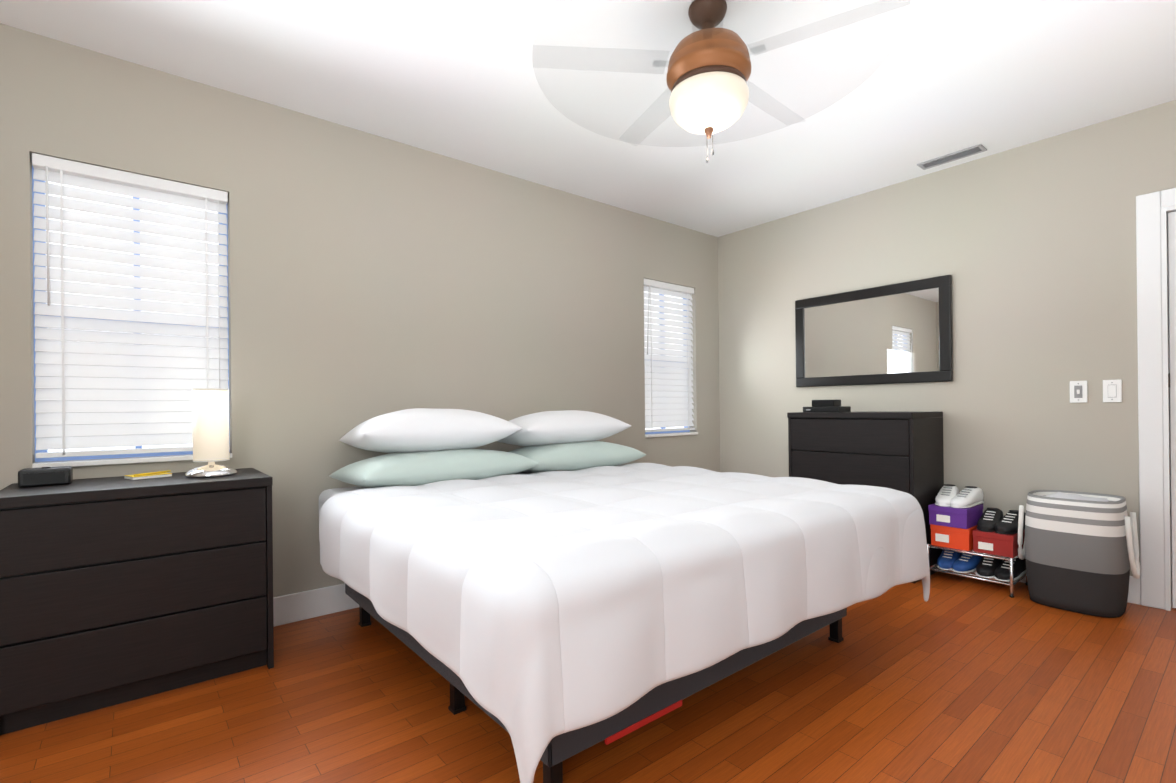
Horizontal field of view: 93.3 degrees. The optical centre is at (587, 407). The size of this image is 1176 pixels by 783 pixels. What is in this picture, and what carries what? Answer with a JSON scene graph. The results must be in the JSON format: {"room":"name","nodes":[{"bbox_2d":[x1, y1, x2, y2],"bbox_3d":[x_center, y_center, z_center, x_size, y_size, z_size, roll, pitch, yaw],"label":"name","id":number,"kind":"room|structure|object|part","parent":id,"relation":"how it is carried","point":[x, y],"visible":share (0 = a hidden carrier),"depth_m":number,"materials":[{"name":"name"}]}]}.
{"room":"bedroom","nodes":[
{"label":"bedroom","id":0,"kind":"room"},
{"bbox_2d":[0,23,719,596],"bbox_3d":[-0.884,-0.215,3.326,5.440,2.550,0.120,-1,0,-39],"label":"wall","id":1,"kind":"structure","parent":0,"point":[370,275],"depth_m":2.92,"materials":[{"name":"paint"}]},
{"bbox_2d":[32,153,231,467],"bbox_3d":[-1.964,-0.385,2.430,0.665,1.250,0.136,-1,0,-39],"label":"window","id":2,"kind":"structure","parent":1,"relation":"in","point":[130,311],"depth_m":2.38,"materials":[{"name":"white plastic"}]},
{"bbox_2d":[273,583,358,626],"bbox_3d":[-0.828,0.989,3.272,5.200,0.140,0.016,-1,0,-39],"label":"baseboard","id":3,"kind":"structure","parent":1,"relation":"attached to","point":[299,606],"depth_m":2.79,"materials":[{"name":"white"}]},
{"bbox_2d":[644,278,697,437],"bbox_3d":[0.649,-0.390,4.569,0.620,1.250,0.136,-1,0,-39],"label":"window","id":4,"kind":"structure","parent":1,"relation":"in","point":[668,361],"depth_m":4.56,"materials":[{"name":"white plastic"}]},
{"bbox_2d":[0,570,1175,782],"bbox_3d":[0.435,1.094,1.730,5.440,0.100,4.240,-1,0,-39],"label":"floor","id":5,"kind":"structure","parent":0,"point":[960,680],"depth_m":1.87,"materials":[{"name":"brown wood"}]},
{"bbox_2d":[0,468,273,734],"bbox_3d":[-1.742,0.678,2.190,0.800,0.780,0.492,-1,0,-39],"label":"dresser","id":6,"kind":"object","parent":5,"relation":"on","point":[117,590],"visible":0.98,"depth_m":1.98,"materials":[{"name":"black wood"}]},
{"bbox_2d":[18,466,72,486],"bbox_3d":[-2.026,0.256,2.074,0.140,0.066,0.102,-1,0,-39],"label":"speaker box","id":7,"kind":"object","parent":6,"relation":"on","point":[42,476],"visible":1,"depth_m":2.04,"materials":[{"name":"black plastic"}]},
{"bbox_2d":[124,470,171,479],"bbox_3d":[-1.797,0.277,2.280,0.092,0.021,0.148,-1,0,33],"label":"notepad","id":8,"kind":"object","parent":6,"relation":"on","point":[158,474],"visible":1,"depth_m":2.25,"materials":[{"name":"yellow paper"}]},
{"bbox_2d":[185,388,236,477],"bbox_3d":[-1.574,0.104,2.318,0.182,0.362,0.182,-1,0,-39],"label":"table lamp","id":9,"kind":"object","parent":6,"relation":"on","point":[211,426],"visible":1,"depth_m":2.27,"materials":[{"name":"silver metal"}]},
{"bbox_2d":[319,408,929,782],"bbox_3d":[0.015,0.523,2.542,2.048,1.054,2.152,-1,0,-39],"label":"bed","id":10,"kind":"object","parent":5,"relation":"on","point":[557,591],"visible":1,"depth_m":1.70,"materials":[{"name":"white fabric"}]},
{"bbox_3d":[-0.045,0.544,2.610,1.820,0.298,1.940,-1,0,-39],"label":"mattress","id":11,"kind":"part","parent":10,"relation":"part of","materials":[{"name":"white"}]},
{"bbox_2d":[339,408,521,452],"bbox_3d":[-0.819,0.126,2.910,0.876,0.246,0.561,-1,0,-39],"label":"pillow","id":12,"kind":"object","parent":10,"relation":"on","point":[415,430],"depth_m":2.73,"materials":[{"name":"white fabric"}]},
{"bbox_2d":[498,410,630,445],"bbox_3d":[-0.179,0.133,3.440,0.885,0.228,0.542,-1,0,-39],"label":"pillow","id":13,"kind":"object","parent":10,"relation":"on","point":[566,427],"depth_m":3.25,"materials":[{"name":"white fabric"}]},
{"bbox_2d":[787,411,943,582],"bbox_3d":[1.831,0.532,3.699,0.492,1.000,0.800,-1,0,-39],"label":"dresser","id":14,"kind":"object","parent":5,"relation":"on","point":[901,451],"visible":0.56,"depth_m":3.46,"materials":[{"name":"black wood"}]},
{"bbox_2d":[803,400,850,411],"bbox_3d":[1.649,-0.010,3.840,0.172,0.085,0.260,-1,0,-39],"label":"box","id":15,"kind":"object","parent":14,"relation":"on","point":[826,406],"visible":1,"depth_m":3.78,"materials":[{"name":"black plastic"}]},
{"bbox_2d":[927,484,1027,597],"bbox_3d":[2.280,0.751,3.257,0.337,0.550,0.432,-1,0,-39],"label":"shoe rack","id":16,"kind":"object","parent":5,"relation":"on","point":[986,541],"visible":0.9,"depth_m":3.19,"materials":[{"name":"silver metal"}]},
{"bbox_2d":[1018,490,1139,617],"bbox_3d":[2.536,0.733,2.885,0.367,0.572,0.474,-1,0,-39],"label":"laundry basket","id":17,"kind":"object","parent":5,"relation":"on","point":[1079,552],"visible":1,"depth_m":2.75,"materials":[{"name":"fabric"}]},
{"bbox_2d":[0,0,1175,236],"bbox_3d":[0.407,-1.556,1.733,5.440,0.100,4.240,-1,0,-39],"label":"ceiling","id":18,"kind":"structure","parent":0,"point":[454,80],"depth_m":2.53,"materials":[{"name":"paint"}]},
{"bbox_2d":[532,0,909,162],"bbox_3d":[0.454,-1.216,2.091,1.321,0.580,1.320,-1,0,-39],"label":"ceiling fan","id":19,"kind":"object","parent":18,"relation":"hanging from","point":[709,71],"visible":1,"depth_m":2.00,"materials":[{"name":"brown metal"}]},
{"bbox_2d":[917,144,986,169],"bbox_3d":[2.208,-1.517,3.374,0.115,0.012,0.340,-1,0,-39],"label":"ceiling vent","id":20,"kind":"object","parent":18,"relation":"in","point":[957,155],"visible":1,"depth_m":3.36,"materials":[{"name":"silver metal"}]},
{"bbox_2d":[718,100,1175,575],"bbox_3d":[2.479,-0.250,3.417,0.120,2.550,4.000,-1,0,-39],"label":"wall","id":21,"kind":"structure","parent":0,"point":[1030,248],"depth_m":3.34,"materials":[{"name":"paint"}]},
{"bbox_2d":[795,275,952,386],"bbox_3d":[1.963,-0.497,3.917,0.035,0.675,1.065,-1,0,-39],"label":"mirror","id":22,"kind":"object","parent":21,"relation":"attached to","point":[897,333],"visible":1,"depth_m":3.85,"materials":[{"name":"black mirror"}]},
{"bbox_2d":[944,547,1140,604],"bbox_3d":[2.018,0.960,3.886,0.016,0.140,2.639,-1,0,-39],"label":"baseboard","id":23,"kind":"structure","parent":21,"relation":"attached to","point":[1134,592],"depth_m":2.88,"materials":[{"name":"white"}]},
{"bbox_2d":[1070,381,1087,402],"bbox_3d":[2.695,-0.085,3.049,0.014,0.120,0.074,-1,0,-39],"label":"switch","id":24,"kind":"object","parent":21,"relation":"attached to","point":[1078,392],"visible":1,"depth_m":3.05,"materials":[{"name":"white plastic"}]},
{"bbox_2d":[1103,379,1121,401],"bbox_3d":[2.783,-0.086,2.945,0.011,0.120,0.074,-1,0,-39],"label":"light switch","id":25,"kind":"object","parent":21,"relation":"attached to","point":[1112,390],"visible":1,"depth_m":2.94,"materials":[{"name":"white plastic"}]},
{"bbox_2d":[1136,188,1175,610],"bbox_3d":[3.198,-0.039,2.517,0.150,2.110,0.990,-1,0,-39],"label":"door frame","id":26,"kind":"structure","parent":21,"relation":"attached to","point":[1156,265],"depth_m":2.81,"materials":[{"name":"white wood"}]}
]}

